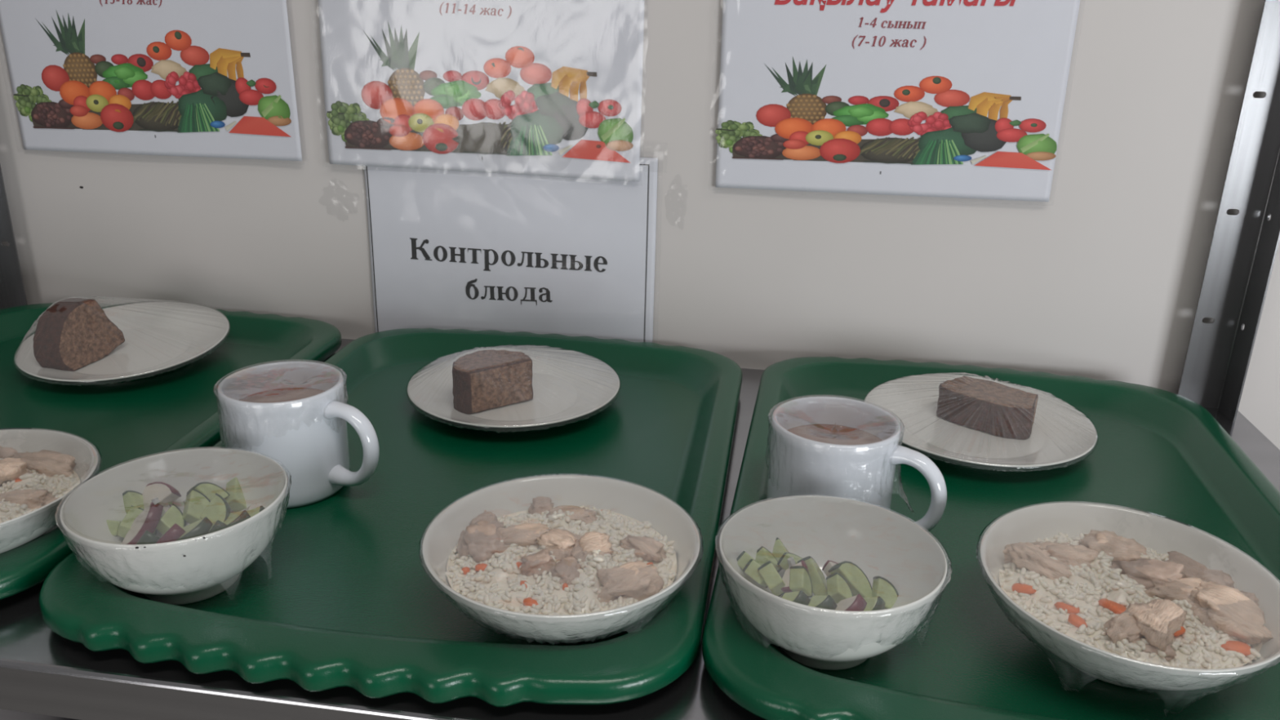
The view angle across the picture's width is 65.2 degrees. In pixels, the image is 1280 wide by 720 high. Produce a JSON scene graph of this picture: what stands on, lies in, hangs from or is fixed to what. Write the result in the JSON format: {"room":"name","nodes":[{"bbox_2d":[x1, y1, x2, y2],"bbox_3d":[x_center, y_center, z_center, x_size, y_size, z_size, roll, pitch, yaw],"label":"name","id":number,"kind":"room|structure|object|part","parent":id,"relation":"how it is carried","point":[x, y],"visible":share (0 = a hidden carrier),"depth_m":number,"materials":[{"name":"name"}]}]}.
{"room":"eatery","nodes":[
{"label":"eatery","id":0,"kind":"room"},
{"bbox_2d":[0,0,1279,449],"bbox_3d":[-0.347,-0.351,0.963,3.400,2.550,0.100,4,20,8],"label":"wall","id":1,"kind":"structure","parent":0,"point":[1102,278],"depth_m":0.91,"materials":[{"name":"paint"}]},
{"bbox_2d":[0,0,302,161],"bbox_3d":[-0.469,-0.301,0.940,0.309,0.225,0.004,4,20,8],"label":"menu poster","id":2,"kind":"object","parent":1,"relation":"attached to","point":[203,78],"visible":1,"depth_m":0.95,"materials":[{"name":"white paper"}]},
{"bbox_2d":[318,0,644,182],"bbox_3d":[-0.146,-0.276,0.897,0.313,0.227,0.008,5,20,8],"label":"menu poster","id":3,"kind":"object","parent":1,"relation":"attached to","point":[553,88],"visible":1,"depth_m":0.91,"materials":[{"name":"white paper"}]},
{"bbox_2d":[364,157,657,342],"bbox_3d":[-0.124,-0.106,0.957,0.290,0.197,0.004,4,20,8],"label":"printed sign","id":4,"kind":"object","parent":1,"relation":"attached to","point":[449,250],"visible":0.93,"depth_m":0.96,"materials":[{"name":"white paper"}]},
{"bbox_2d":[715,0,1079,201],"bbox_3d":[0.211,-0.248,0.848,0.302,0.226,0.005,4,20,8],"label":"menu poster","id":5,"kind":"object","parent":1,"relation":"attached to","point":[956,99],"visible":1,"depth_m":0.85,"materials":[{"name":"white paper"}]},
{"bbox_2d":[715,57,1057,170],"bbox_3d":[0.211,-0.212,0.861,0.291,0.089,0.001,4,20,8],"label":"print","id":6,"kind":"object","parent":5,"relation":"attached to","point":[775,113],"depth_m":0.86},
{"bbox_3d":[-0.146,1.482,-0.260,4.800,0.050,3.900,4,20,8],"label":"floor","id":7,"kind":"structure","parent":0,"visible":0},
{"bbox_2d":[0,0,1279,719],"bbox_3d":[-0.132,0.006,0.713,1.266,2.040,0.523,4,20,8],"label":"shelving rack","id":8,"kind":"object","parent":7,"relation":"on","point":[45,674],"visible":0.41,"depth_m":0.54,"materials":[{"name":"metal"}]},
{"bbox_3d":[-0.125,0.415,0.839,1.185,0.025,0.475,4,20,8],"label":"panel","id":9,"kind":"part","parent":8,"relation":"part of","materials":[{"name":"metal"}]},
{"bbox_2d":[0,302,342,599],"bbox_3d":[-0.495,0.043,0.786,0.369,0.023,0.528,4,20,7],"label":"serving tray","id":10,"kind":"object","parent":8,"relation":"on","point":[177,409],"visible":0.42,"depth_m":0.84,"materials":[{"name":"green plastic"}]},
{"bbox_2d":[0,427,102,553],"bbox_3d":[-0.411,0.093,0.608,0.156,0.046,0.156,16,25,36],"label":"rice bowl","id":11,"kind":"object","parent":10,"relation":"on","point":[17,531],"visible":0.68,"depth_m":0.64,"materials":[{"name":"white ceramic"}]},
{"bbox_2d":[0,457,80,523],"bbox_3d":[-0.411,0.082,0.604,0.128,0.021,0.130,4,20,8],"label":"rice","id":12,"kind":"object","parent":11,"relation":"in","point":[60,485],"visible":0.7,"depth_m":0.62,"materials":[{"name":"food"}]},
{"bbox_2d":[0,445,17,458],"bbox_3d":[-0.424,0.064,0.654,0.028,0.020,0.029,17,25,37],"label":"chicken piece","id":13,"kind":"object","parent":12,"relation":"on","point":[5,452],"visible":0.39,"depth_m":0.65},
{"bbox_2d":[0,457,31,485],"bbox_3d":[-0.399,0.072,0.622,0.034,0.020,0.028,12,22,27],"label":"chicken piece","id":14,"kind":"object","parent":12,"relation":"on","point":[11,468],"visible":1,"depth_m":0.62,"materials":[{"name":"food"}]},
{"bbox_2d":[0,488,57,509],"bbox_3d":[-0.370,0.085,0.601,0.036,0.017,0.022,-1,20,-8],"label":"chicken piece","id":15,"kind":"object","parent":12,"relation":"on","point":[34,499],"visible":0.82,"depth_m":0.60,"materials":[{"name":"food"}]},
{"bbox_2d":[11,449,75,476],"bbox_3d":[-0.385,0.069,0.645,0.041,0.020,0.026,2,20,3],"label":"chicken piece","id":16,"kind":"object","parent":12,"relation":"on","point":[51,463],"visible":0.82,"depth_m":0.64,"materials":[{"name":"food"}]},
{"bbox_2d":[13,296,230,386],"bbox_3d":[-0.470,-0.028,0.912,0.179,0.062,0.178,4,20,7],"label":"bread plate","id":17,"kind":"object","parent":10,"relation":"on","point":[160,335],"visible":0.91,"depth_m":0.93,"materials":[{"name":"white ceramic"}]},
{"bbox_2d":[33,297,124,371],"bbox_3d":[-0.502,-0.024,0.891,0.032,0.056,0.073,10,22,22],"label":"bread slice","id":18,"kind":"object","parent":17,"relation":"on","point":[73,334],"visible":1,"depth_m":0.88,"materials":[{"name":"food"}]},
{"bbox_2d":[39,328,742,706],"bbox_3d":[-0.121,0.072,0.733,0.369,0.023,0.528,4,20,8],"label":"serving tray","id":19,"kind":"object","parent":8,"relation":"on","point":[346,597],"visible":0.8,"depth_m":0.60,"materials":[{"name":"green plastic"}]},
{"bbox_2d":[54,446,291,604],"bbox_3d":[-0.263,0.101,0.579,0.123,0.058,0.122,4,20,8],"label":"salad bowl","id":20,"kind":"object","parent":19,"relation":"on","point":[202,567],"visible":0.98,"depth_m":0.56,"materials":[{"name":"white ceramic"}]},
{"bbox_2d":[106,520,121,535],"bbox_3d":[-0.313,0.099,0.592,0.016,0.018,0.019,2,20,3],"label":"cucumber piece","id":21,"kind":"object","parent":20,"relation":"in","point":[113,526],"visible":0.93,"depth_m":0.59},
{"bbox_2d":[122,490,144,513],"bbox_3d":[-0.303,0.089,0.605,0.017,0.024,0.018,10,22,22],"label":"cucumber piece","id":22,"kind":"object","parent":20,"relation":"in","point":[133,498],"visible":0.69,"depth_m":0.60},
{"bbox_2d":[117,505,157,537],"bbox_3d":[-0.294,0.098,0.591,0.025,0.017,0.021,2,20,2],"label":"cucumber piece","id":23,"kind":"object","parent":20,"relation":"in","point":[125,526],"visible":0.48,"depth_m":0.58,"materials":[{"name":"food"}]},
{"bbox_2d":[121,502,163,544],"bbox_3d":[-0.287,0.097,0.579,0.018,0.030,0.023,15,24,32],"label":"radish piece","id":24,"kind":"object","parent":20,"relation":"in","point":[148,520],"visible":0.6,"depth_m":0.57,"materials":[{"name":"food"}]},
{"bbox_2d":[136,530,159,544],"bbox_3d":[-0.277,0.103,0.560,0.016,0.022,0.016,-10,23,-28],"label":"cucumber piece","id":25,"kind":"object","parent":20,"relation":"in","point":[148,537],"visible":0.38,"depth_m":0.55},
{"bbox_2d":[151,497,165,516],"bbox_3d":[-0.282,0.087,0.586,0.007,0.020,0.013,-1,20,-5],"label":"onion piece","id":26,"kind":"object","parent":20,"relation":"in","point":[155,500],"visible":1,"depth_m":0.58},
{"bbox_2d":[151,496,170,517],"bbox_3d":[-0.289,0.091,0.604,0.015,0.020,0.023,-11,23,-31],"label":"radish piece","id":27,"kind":"object","parent":20,"relation":"in","point":[166,508],"visible":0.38,"depth_m":0.60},
{"bbox_2d":[142,481,181,509],"bbox_3d":[-0.295,0.085,0.608,0.032,0.021,0.018,7,21,16],"label":"radish piece","id":28,"kind":"object","parent":20,"relation":"in","point":[166,493],"visible":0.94,"depth_m":0.60,"materials":[{"name":"food"}]},
{"bbox_2d":[155,523,185,543],"bbox_3d":[-0.264,0.101,0.560,0.020,0.020,0.012,3,20,4],"label":"radish piece","id":29,"kind":"object","parent":20,"relation":"in","point":[175,531],"visible":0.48,"depth_m":0.56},
{"bbox_2d":[155,503,186,534],"bbox_3d":[-0.274,0.096,0.587,0.018,0.018,0.016,6,20,12],"label":"cucumber piece","id":30,"kind":"object","parent":20,"relation":"in","point":[174,514],"visible":0.62,"depth_m":0.58,"materials":[{"name":"food"}]},
{"bbox_2d":[175,516,212,541],"bbox_3d":[-0.256,0.099,0.562,0.029,0.020,0.015,0,20,-2],"label":"cucumber piece","id":31,"kind":"object","parent":20,"relation":"in","point":[202,526],"visible":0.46,"depth_m":0.56,"materials":[{"name":"food"}]},
{"bbox_2d":[182,488,210,524],"bbox_3d":[-0.262,0.090,0.596,0.019,0.025,0.019,-2,20,-9],"label":"cucumber piece","id":32,"kind":"object","parent":20,"relation":"in","point":[196,502],"visible":0.64,"depth_m":0.59,"materials":[{"name":"food"}]},
{"bbox_2d":[186,481,229,500],"bbox_3d":[-0.262,0.082,0.608,0.017,0.019,0.018,5,20,9],"label":"cucumber piece","id":33,"kind":"object","parent":20,"relation":"in","point":[209,490],"visible":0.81,"depth_m":0.60,"materials":[{"name":"food"}]},
{"bbox_2d":[200,493,232,522],"bbox_3d":[-0.244,0.090,0.582,0.018,0.020,0.019,10,22,23],"label":"cucumber piece","id":34,"kind":"object","parent":20,"relation":"in","point":[218,508],"visible":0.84,"depth_m":0.58,"materials":[{"name":"food"}]},
{"bbox_2d":[207,520,229,533],"bbox_3d":[-0.243,0.100,0.568,0.016,0.022,0.016,16,25,35],"label":"cucumber piece","id":35,"kind":"object","parent":20,"relation":"in","point":[216,526],"visible":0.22,"depth_m":0.56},
{"bbox_2d":[225,476,246,511],"bbox_3d":[-0.249,0.086,0.624,0.018,0.028,0.021,-4,21,-15],"label":"cucumber piece","id":36,"kind":"object","parent":20,"relation":"in","point":[236,500],"visible":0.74,"depth_m":0.62,"materials":[{"name":"food"}]},
{"bbox_2d":[223,510,250,526],"bbox_3d":[-0.236,0.096,0.576,0.017,0.017,0.019,7,21,16],"label":"cucumber piece","id":37,"kind":"object","parent":20,"relation":"in","point":[235,517],"visible":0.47,"depth_m":0.57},
{"bbox_2d":[244,502,260,511],"bbox_3d":[-0.235,0.096,0.612,0.015,0.017,0.030,12,23,27],"label":"radish piece","id":38,"kind":"object","parent":20,"relation":"in","point":[258,504],"visible":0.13,"depth_m":0.61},
{"bbox_2d":[246,505,265,516],"bbox_3d":[-0.228,0.095,0.588,0.015,0.018,0.016,-1,20,-8],"label":"cucumber piece","id":39,"kind":"object","parent":20,"relation":"in","point":[252,512],"visible":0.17,"depth_m":0.59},
{"bbox_2d":[213,360,379,508],"bbox_3d":[-0.237,0.054,0.681,0.085,0.078,0.108,-13,24,-34],"label":"mug","id":40,"kind":"object","parent":19,"relation":"on","point":[308,436],"visible":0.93,"depth_m":0.66,"materials":[{"name":"white ceramic"}]},
{"bbox_2d":[240,387,324,402],"bbox_3d":[-0.243,0.057,0.692,0.073,0.052,0.073,4,20,8],"label":"drink","id":41,"kind":"object","parent":40,"relation":"in","point":[290,393],"visible":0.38,"depth_m":0.70,"materials":[{"name":"liquid"}]},
{"bbox_3d":[-0.192,0.058,0.669,0.039,0.060,0.016,9,21,21],"label":"handle","id":42,"kind":"part","parent":40,"relation":"part of","materials":[{"name":"white ceramic"}]},
{"bbox_2d":[405,344,621,432],"bbox_3d":[-0.105,0.015,0.842,0.179,0.047,0.179,3,20,5],"label":"bread plate","id":43,"kind":"object","parent":19,"relation":"on","point":[567,384],"visible":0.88,"depth_m":0.84,"materials":[{"name":"white ceramic"}]},
{"bbox_2d":[452,349,533,413],"bbox_3d":[-0.127,0.016,0.830,0.066,0.040,0.042,-12,24,-33],"label":"bread slice","id":44,"kind":"object","parent":43,"relation":"on","point":[491,379],"visible":1,"depth_m":0.81,"materials":[{"name":"food"}]},
{"bbox_2d":[418,473,703,644],"bbox_3d":[-0.043,0.119,0.562,0.156,0.046,0.156,-12,24,-32],"label":"rice bowl","id":45,"kind":"object","parent":19,"relation":"on","point":[641,504],"visible":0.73,"depth_m":0.57,"materials":[{"name":"white ceramic"}]},
{"bbox_2d":[444,505,676,614],"bbox_3d":[-0.043,0.108,0.559,0.129,0.021,0.128,15,24,32],"label":"rice","id":46,"kind":"object","parent":45,"relation":"in","point":[498,586],"visible":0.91,"depth_m":0.54,"materials":[{"name":"food"}]},
{"bbox_2d":[461,566,469,574],"bbox_3d":[-0.095,0.115,0.548,0.004,0.004,0.004,18,26,39],"label":"carrot piece","id":47,"kind":"object","parent":46,"relation":"on","point":[465,569],"visible":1,"depth_m":0.55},
{"bbox_2d":[475,563,487,571],"bbox_3d":[-0.086,0.114,0.548,0.008,0.004,0.005,2,20,1],"label":"carrot piece","id":48,"kind":"object","parent":46,"relation":"on","point":[478,566],"visible":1,"depth_m":0.55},
{"bbox_2d":[456,520,506,563],"bbox_3d":[-0.089,0.105,0.565,0.028,0.024,0.034,-4,21,-14],"label":"chicken piece","id":49,"kind":"object","parent":46,"relation":"on","point":[481,540],"visible":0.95,"depth_m":0.56,"materials":[{"name":"food"}]},
{"bbox_2d":[469,510,497,524],"bbox_3d":[-0.091,0.098,0.592,0.016,0.014,0.022,7,21,16],"label":"chicken piece","id":50,"kind":"object","parent":46,"relation":"on","point":[488,516],"visible":0.34,"depth_m":0.59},
{"bbox_2d":[515,561,522,567],"bbox_3d":[-0.066,0.111,0.540,0.008,0.004,0.005,-8,22,-25],"label":"carrot piece","id":51,"kind":"object","parent":46,"relation":"on","point":[518,563],"visible":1,"depth_m":0.54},
{"bbox_2d":[497,522,550,547],"bbox_3d":[-0.067,0.102,0.566,0.038,0.017,0.019,0,20,-3],"label":"chicken piece","id":52,"kind":"object","parent":46,"relation":"on","point":[524,534],"visible":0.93,"depth_m":0.56,"materials":[{"name":"food"}]},
{"bbox_2d":[520,580,528,587],"bbox_3d":[-0.061,0.119,0.528,0.005,0.004,0.005,-2,20,-10],"label":"carrot piece","id":53,"kind":"object","parent":46,"relation":"on","point":[522,582],"visible":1,"depth_m":0.53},
{"bbox_2d":[523,597,537,606],"bbox_3d":[-0.055,0.125,0.515,0.011,0.005,0.006,3,20,5],"label":"carrot piece","id":54,"kind":"object","parent":46,"relation":"on","point":[528,601],"visible":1,"depth_m":0.51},
{"bbox_2d":[520,547,556,576],"bbox_3d":[-0.055,0.109,0.540,0.020,0.012,0.017,-4,21,-15],"label":"chicken piece","id":55,"kind":"object","parent":46,"relation":"on","point":[541,559],"visible":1,"depth_m":0.53,"materials":[{"name":"food"}]},
{"bbox_2d":[528,496,554,514],"bbox_3d":[-0.060,0.091,0.613,0.018,0.012,0.016,-9,23,-27],"label":"chicken piece","id":56,"kind":"object","parent":46,"relation":"on","point":[540,504],"visible":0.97,"depth_m":0.61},
{"bbox_2d":[536,528,582,561],"bbox_3d":[-0.045,0.103,0.556,0.023,0.016,0.024,9,21,21],"label":"chicken piece","id":57,"kind":"object","parent":46,"relation":"on","point":[561,542],"visible":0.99,"depth_m":0.55,"materials":[{"name":"food"}]},
{"bbox_2d":[547,555,582,585],"bbox_3d":[-0.040,0.114,0.533,0.019,0.013,0.017,-1,20,-5],"label":"chicken piece","id":58,"kind":"object","parent":46,"relation":"on","point":[566,568],"visible":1,"depth_m":0.53,"materials":[{"name":"food"}]},
{"bbox_2d":[562,582,568,590],"bbox_3d":[-0.039,0.118,0.523,0.003,0.004,0.002,-2,20,-9],"label":"carrot piece","id":59,"kind":"object","parent":46,"relation":"on","point":[565,584],"visible":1,"depth_m":0.52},
{"bbox_2d":[545,505,597,524],"bbox_3d":[-0.040,0.093,0.595,0.032,0.013,0.020,5,20,10],"label":"chicken piece","id":60,"kind":"object","parent":46,"relation":"on","point":[588,516],"visible":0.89,"depth_m":0.59,"materials":[{"name":"food"}]},
{"bbox_2d":[570,530,613,563],"bbox_3d":[-0.026,0.106,0.552,0.026,0.019,0.024,-1,20,-8],"label":"chicken piece","id":61,"kind":"object","parent":46,"relation":"on","point":[590,541],"visible":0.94,"depth_m":0.55,"materials":[{"name":"food"}]},
{"bbox_2d":[595,560,664,602],"bbox_3d":[-0.006,0.118,0.529,0.036,0.021,0.026,0,20,-5],"label":"chicken piece","id":62,"kind":"object","parent":46,"relation":"on","point":[637,580],"visible":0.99,"depth_m":0.52,"materials":[{"name":"food"}]},
{"bbox_2d":[619,534,666,561],"bbox_3d":[0.002,0.105,0.560,0.027,0.012,0.017,18,26,38],"label":"chicken piece","id":63,"kind":"object","parent":46,"relation":"on","point":[646,548],"visible":1,"depth_m":0.56,"materials":[{"name":"food"}]},
{"bbox_3d":[-0.136,0.096,0.746,1.263,0.032,0.523,4,20,8],"label":"shelf panel","id":64,"kind":"part","parent":8,"relation":"part of","materials":[{"name":"metal"}]},
{"bbox_2d":[702,356,1279,719],"bbox_3d":[0.251,0.101,0.678,0.369,0.023,0.528,5,20,10],"label":"serving tray","id":65,"kind":"object","parent":8,"relation":"on","point":[1159,451],"visible":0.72,"depth_m":0.65,"materials":[{"name":"green plastic"}]},
{"bbox_2d":[715,493,951,670],"bbox_3d":[0.100,0.125,0.537,0.122,0.058,0.122,17,25,36],"label":"salad bowl","id":66,"kind":"object","parent":65,"relation":"on","point":[884,543],"visible":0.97,"depth_m":0.55,"materials":[{"name":"white ceramic"}]},
{"bbox_2d":[736,551,756,568],"bbox_3d":[0.061,0.114,0.560,0.014,0.019,0.014,8,21,16],"label":"cucumber piece","id":67,"kind":"object","parent":66,"relation":"in","point":[744,557],"visible":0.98,"depth_m":0.56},
{"bbox_2d":[742,559,768,587],"bbox_3d":[0.066,0.117,0.551,0.014,0.018,0.014,14,24,31],"label":"cucumber piece","id":68,"kind":"object","parent":66,"relation":"in","point":[751,567],"visible":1,"depth_m":0.55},
{"bbox_2d":[755,546,782,573],"bbox_3d":[0.072,0.114,0.567,0.014,0.015,0.012,-1,20,-7],"label":"cucumber piece","id":69,"kind":"object","parent":66,"relation":"in","point":[763,555],"visible":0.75,"depth_m":0.56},
{"bbox_2d":[757,560,785,596],"bbox_3d":[0.073,0.120,0.545,0.014,0.021,0.015,-12,24,-33],"label":"cucumber piece","id":70,"kind":"object","parent":66,"relation":"in","point":[767,571],"visible":0.97,"depth_m":0.54,"materials":[{"name":"food"}]},
{"bbox_2d":[772,537,789,568],"bbox_3d":[0.083,0.114,0.579,0.016,0.022,0.016,-9,22,-26],"label":"cucumber piece","id":71,"kind":"object","parent":66,"relation":"in","point":[779,548],"visible":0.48,"depth_m":0.57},
{"bbox_2d":[777,551,802,569],"bbox_3d":[0.087,0.115,0.562,0.014,0.016,0.015,16,25,35],"label":"cucumber piece","id":72,"kind":"object","parent":66,"relation":"in","point":[783,562],"visible":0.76,"depth_m":0.56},
{"bbox_2d":[786,556,795,568],"bbox_3d":[0.083,0.118,0.554,0.006,0.016,0.011,10,22,23],"label":"onion piece","id":73,"kind":"object","parent":66,"relation":"in","point":[791,562],"visible":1,"depth_m":0.55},
{"bbox_2d":[781,560,808,592],"bbox_3d":[0.085,0.118,0.545,0.011,0.019,0.018,15,24,34],"label":"radish piece","id":74,"kind":"object","parent":66,"relation":"in","point":[785,588],"visible":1,"depth_m":0.54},
{"bbox_2d":[782,590,810,605],"bbox_3d":[0.079,0.128,0.522,0.014,0.018,0.014,16,25,36],"label":"cucumber piece","id":75,"kind":"object","parent":66,"relation":"in","point":[799,597],"visible":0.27,"depth_m":0.52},
{"bbox_2d":[789,565,812,597],"bbox_3d":[0.087,0.121,0.542,0.014,0.020,0.012,12,23,28],"label":"cucumber piece","id":76,"kind":"object","parent":66,"relation":"in","point":[799,577],"visible":0.92,"depth_m":0.54,"materials":[{"name":"food"}]},
{"bbox_2d":[797,555,827,595],"bbox_3d":[0.098,0.120,0.552,0.022,0.027,0.016,10,22,23],"label":"cucumber piece","id":77,"kind":"object","parent":66,"relation":"in","point":[819,582],"visible":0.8,"depth_m":0.55,"materials":[{"name":"food"}]},
{"bbox_2d":[808,595,837,609],"bbox_3d":[0.094,0.130,0.525,0.014,0.016,0.013,-17,27,-41],"label":"cucumber piece","id":78,"kind":"object","parent":66,"relation":"in","point":[826,602],"visible":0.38,"depth_m":0.52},
{"bbox_2d":[822,560,836,576],"bbox_3d":[0.111,0.120,0.558,0.020,0.014,0.011,10,22,22],"label":"radish piece","id":79,"kind":"object","parent":66,"relation":"in","point":[827,566],"visible":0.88,"depth_m":0.56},
{"bbox_2d":[826,572,853,603],"bbox_3d":[0.108,0.125,0.541,0.014,0.019,0.014,2,20,1],"label":"cucumber piece","id":80,"kind":"object","parent":66,"relation":"in","point":[837,587],"visible":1,"depth_m":0.54,"materials":[{"name":"food"}]},
{"bbox_2d":[828,560,872,597],"bbox_3d":[0.118,0.123,0.556,0.026,0.026,0.016,7,21,16],"label":"cucumber piece","id":81,"kind":"object","parent":66,"relation":"in","point":[858,581],"visible":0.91,"depth_m":0.55,"materials":[{"name":"food"}]},
{"bbox_2d":[835,594,866,611],"bbox_3d":[0.108,0.132,0.527,0.020,0.020,0.013,12,23,28],"label":"radish piece","id":82,"kind":"object","parent":66,"relation":"in","point":[857,602],"visible":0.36,"depth_m":0.52,"materials":[{"name":"food"}]},
{"bbox_2d":[863,595,884,610],"bbox_3d":[0.123,0.135,0.539,0.014,0.018,0.015,11,22,24],"label":"cucumber piece","id":83,"kind":"object","parent":66,"relation":"in","point":[873,603],"visible":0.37,"depth_m":0.54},
{"bbox_2d":[871,576,898,608],"bbox_3d":[0.136,0.130,0.552,0.016,0.021,0.015,4,20,6],"label":"cucumber piece","id":84,"kind":"object","parent":66,"relation":"in","point":[882,587],"visible":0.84,"depth_m":0.55,"materials":[{"name":"food"}]},
{"bbox_2d":[764,395,946,532],"bbox_3d":[0.129,0.078,0.639,0.085,0.078,0.108,-8,22,-25],"label":"mug","id":85,"kind":"object","parent":65,"relation":"on","point":[797,464],"visible":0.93,"depth_m":0.61,"materials":[{"name":"white ceramic"}]},
{"bbox_2d":[786,423,882,444],"bbox_3d":[0.123,0.080,0.651,0.073,0.052,0.073,4,20,8],"label":"drink","id":86,"kind":"object","parent":85,"relation":"in","point":[824,428],"visible":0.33,"depth_m":0.66,"materials":[{"name":"liquid"}]},
{"bbox_3d":[0.170,0.085,0.621,0.039,0.060,0.016,14,23,30],"label":"handle","id":87,"kind":"part","parent":85,"relation":"part of","materials":[{"name":"white ceramic"}]},
{"bbox_2d":[863,372,1097,472],"bbox_3d":[0.269,0.045,0.799,0.179,0.037,0.179,4,20,7],"label":"bread plate","id":88,"kind":"object","parent":65,"relation":"on","point":[1061,433],"visible":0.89,"depth_m":0.79,"materials":[{"name":"white ceramic"}]},
{"bbox_2d":[936,375,1038,439],"bbox_3d":[0.283,0.038,0.812,0.077,0.029,0.047,17,25,36],"label":"bread slice","id":89,"kind":"object","parent":88,"relation":"on","point":[992,413],"visible":0.99,"depth_m":0.80,"materials":[{"name":"food"}]},
{"bbox_2d":[976,501,1279,715],"bbox_3d":[0.259,0.134,0.535,0.156,0.050,0.156,3,20,5],"label":"rice bowl","id":90,"kind":"object","parent":65,"relation":"on","point":[1162,535],"visible":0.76,"depth_m":0.54,"materials":[{"name":"white ceramic"}]},
{"bbox_2d":[998,532,1262,668],"bbox_3d":[0.259,0.125,0.534,0.128,0.020,0.129,-9,23,-27],"label":"rice","id":91,"kind":"object","parent":90,"relation":"in","point":[1199,646],"visible":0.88,"depth_m":0.52,"materials":[{"name":"food"}]},
{"bbox_2d":[1011,582,1036,594],"bbox_3d":[0.207,0.123,0.540,0.013,0.007,0.010,14,24,32],"label":"carrot piece","id":92,"kind":"object","parent":91,"relation":"on","point":[1020,588],"visible":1,"depth_m":0.54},
{"bbox_2d":[1003,542,1051,563],"bbox_3d":[0.220,0.112,0.568,0.031,0.017,0.020,13,23,30],"label":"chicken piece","id":93,"kind":"object","parent":91,"relation":"on","point":[1008,558],"visible":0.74,"depth_m":0.57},
{"bbox_2d":[1009,542,1071,579],"bbox_3d":[0.222,0.114,0.553,0.034,0.018,0.020,17,25,36],"label":"chicken piece","id":94,"kind":"object","parent":91,"relation":"on","point":[1028,555],"visible":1,"depth_m":0.55,"materials":[{"name":"food"}]},
{"bbox_2d":[1031,538,1080,544],"bbox_3d":[0.241,0.110,0.575,0.042,0.016,0.027,2,20,2],"label":"chicken piece","id":95,"kind":"object","parent":91,"relation":"on","point":[1055,541],"visible":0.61,"depth_m":0.58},
{"bbox_2d":[1034,541,1098,568],"bbox_3d":[0.239,0.110,0.562,0.034,0.014,0.021,7,21,16],"label":"chicken piece","id":96,"kind":"object","parent":91,"relation":"on","point":[1069,554],"visible":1,"depth_m":0.56,"materials":[{"name":"food"}]},
{"bbox_2d":[1053,601,1079,613],"bbox_3d":[0.222,0.129,0.520,0.012,0.005,0.007,15,24,34],"label":"carrot piece","id":97,"kind":"object","parent":91,"relation":"on","point":[1070,609],"visible":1,"depth_m":0.52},
{"bbox_2d":[1067,613,1086,626],"bbox_3d":[0.222,0.133,0.507,0.010,0.005,0.007,13,23,28],"label":"carrot piece","id":98,"kind":"object","parent":91,"relation":"on","point":[1075,620],"visible":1,"depth_m":0.51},
{"bbox_2d":[1097,598,1126,613],"bbox_3d":[0.245,0.128,0.517,0.017,0.005,0.009,20,27,41],"label":"carrot piece","id":99,"kind":"object","parent":91,"relation":"on","point":[1117,608],"visible":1,"depth_m":0.52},
{"bbox_2d":[1080,529,1146,561],"bbox_3d":[0.268,0.109,0.569,0.038,0.022,0.027,2,20,1],"label":"chicken piece","id":100,"kind":"object","parent":91,"relation":"on","point":[1122,548],"visible":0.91,"depth_m":0.56,"materials":[{"name":"food"}]},
{"bbox_2d":[1103,611,1145,643],"bbox_3d":[0.244,0.135,0.500,0.029,0.016,0.019,-10,23,-28],"label":"chicken piece","id":101,"kind":"object","parent":91,"relation":"on","point":[1120,627],"visible":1,"depth_m":0.49,"materials":[{"name":"food"}]},
{"bbox_2d":[1108,558,1185,589],"bbox_3d":[0.274,0.116,0.542,0.041,0.020,0.024,19,26,40],"label":"chicken piece","id":102,"kind":"object","parent":91,"relation":"on","point":[1144,571],"visible":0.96,"depth_m":0.54,"materials":[{"name":"food"}]},
{"bbox_2d":[1120,598,1187,650],"bbox_3d":[0.259,0.133,0.503,0.036,0.021,0.028,-11,23,-30],"label":"chicken piece","id":103,"kind":"object","parent":91,"relation":"on","point":[1157,620],"visible":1,"depth_m":0.49,"materials":[{"name":"food"}]},
{"bbox_2d":[1142,642,1176,660],"bbox_3d":[0.253,0.142,0.494,0.023,0.011,0.014,5,20,10],"label":"chicken piece","id":104,"kind":"object","parent":91,"relation":"on","point":[1170,652],"visible":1,"depth_m":0.49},
{"bbox_2d":[1145,577,1207,602],"bbox_3d":[0.286,0.124,0.526,0.041,0.017,0.021,15,24,33],"label":"chicken piece","id":105,"kind":"object","parent":91,"relation":"on","point":[1176,590],"visible":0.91,"depth_m":0.52,"materials":[{"name":"food"}]},
{"bbox_2d":[1173,626,1185,636],"bbox_3d":[0.267,0.135,0.500,0.011,0.006,0.009,-11,23,-30],"label":"carrot piece","id":106,"kind":"object","parent":91,"relation":"on","point":[1182,630],"visible":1,"depth_m":0.50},
{"bbox_2d":[1164,551,1235,587],"bbox_3d":[0.304,0.119,0.551,0.042,0.016,0.024,15,24,33],"label":"chicken piece","id":107,"kind":"object","parent":91,"relation":"on","point":[1192,568],"visible":0.44,"depth_m":0.55,"materials":[{"name":"food"}]},
{"bbox_2d":[1186,581,1273,644],"bbox_3d":[0.300,0.130,0.514,0.045,0.024,0.031,10,22,22],"label":"chicken piece","id":108,"kind":"object","parent":91,"relation":"on","point":[1224,608],"visible":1,"depth_m":0.51,"materials":[{"name":"food"}]},
{"bbox_2d":[1221,640,1250,655],"bbox_3d":[0.295,0.143,0.498,0.015,0.005,0.009,4,20,8],"label":"carrot piece","id":109,"kind":"object","parent":91,"relation":"on","point":[1242,647],"visible":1,"depth_m":0.49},
{"bbox_2d":[1240,591,1258,606],"bbox_3d":[0.316,0.128,0.530,0.026,0.013,0.018,-3,20,-12],"label":"chicken piece","id":110,"kind":"object","parent":91,"relation":"on","point":[1251,596],"visible":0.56,"depth_m":0.53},
{"bbox_3d":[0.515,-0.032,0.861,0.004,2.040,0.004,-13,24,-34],"label":"corner post","id":111,"kind":"part","parent":8,"relation":"part of","materials":[{"name":"metal"}]}
]}

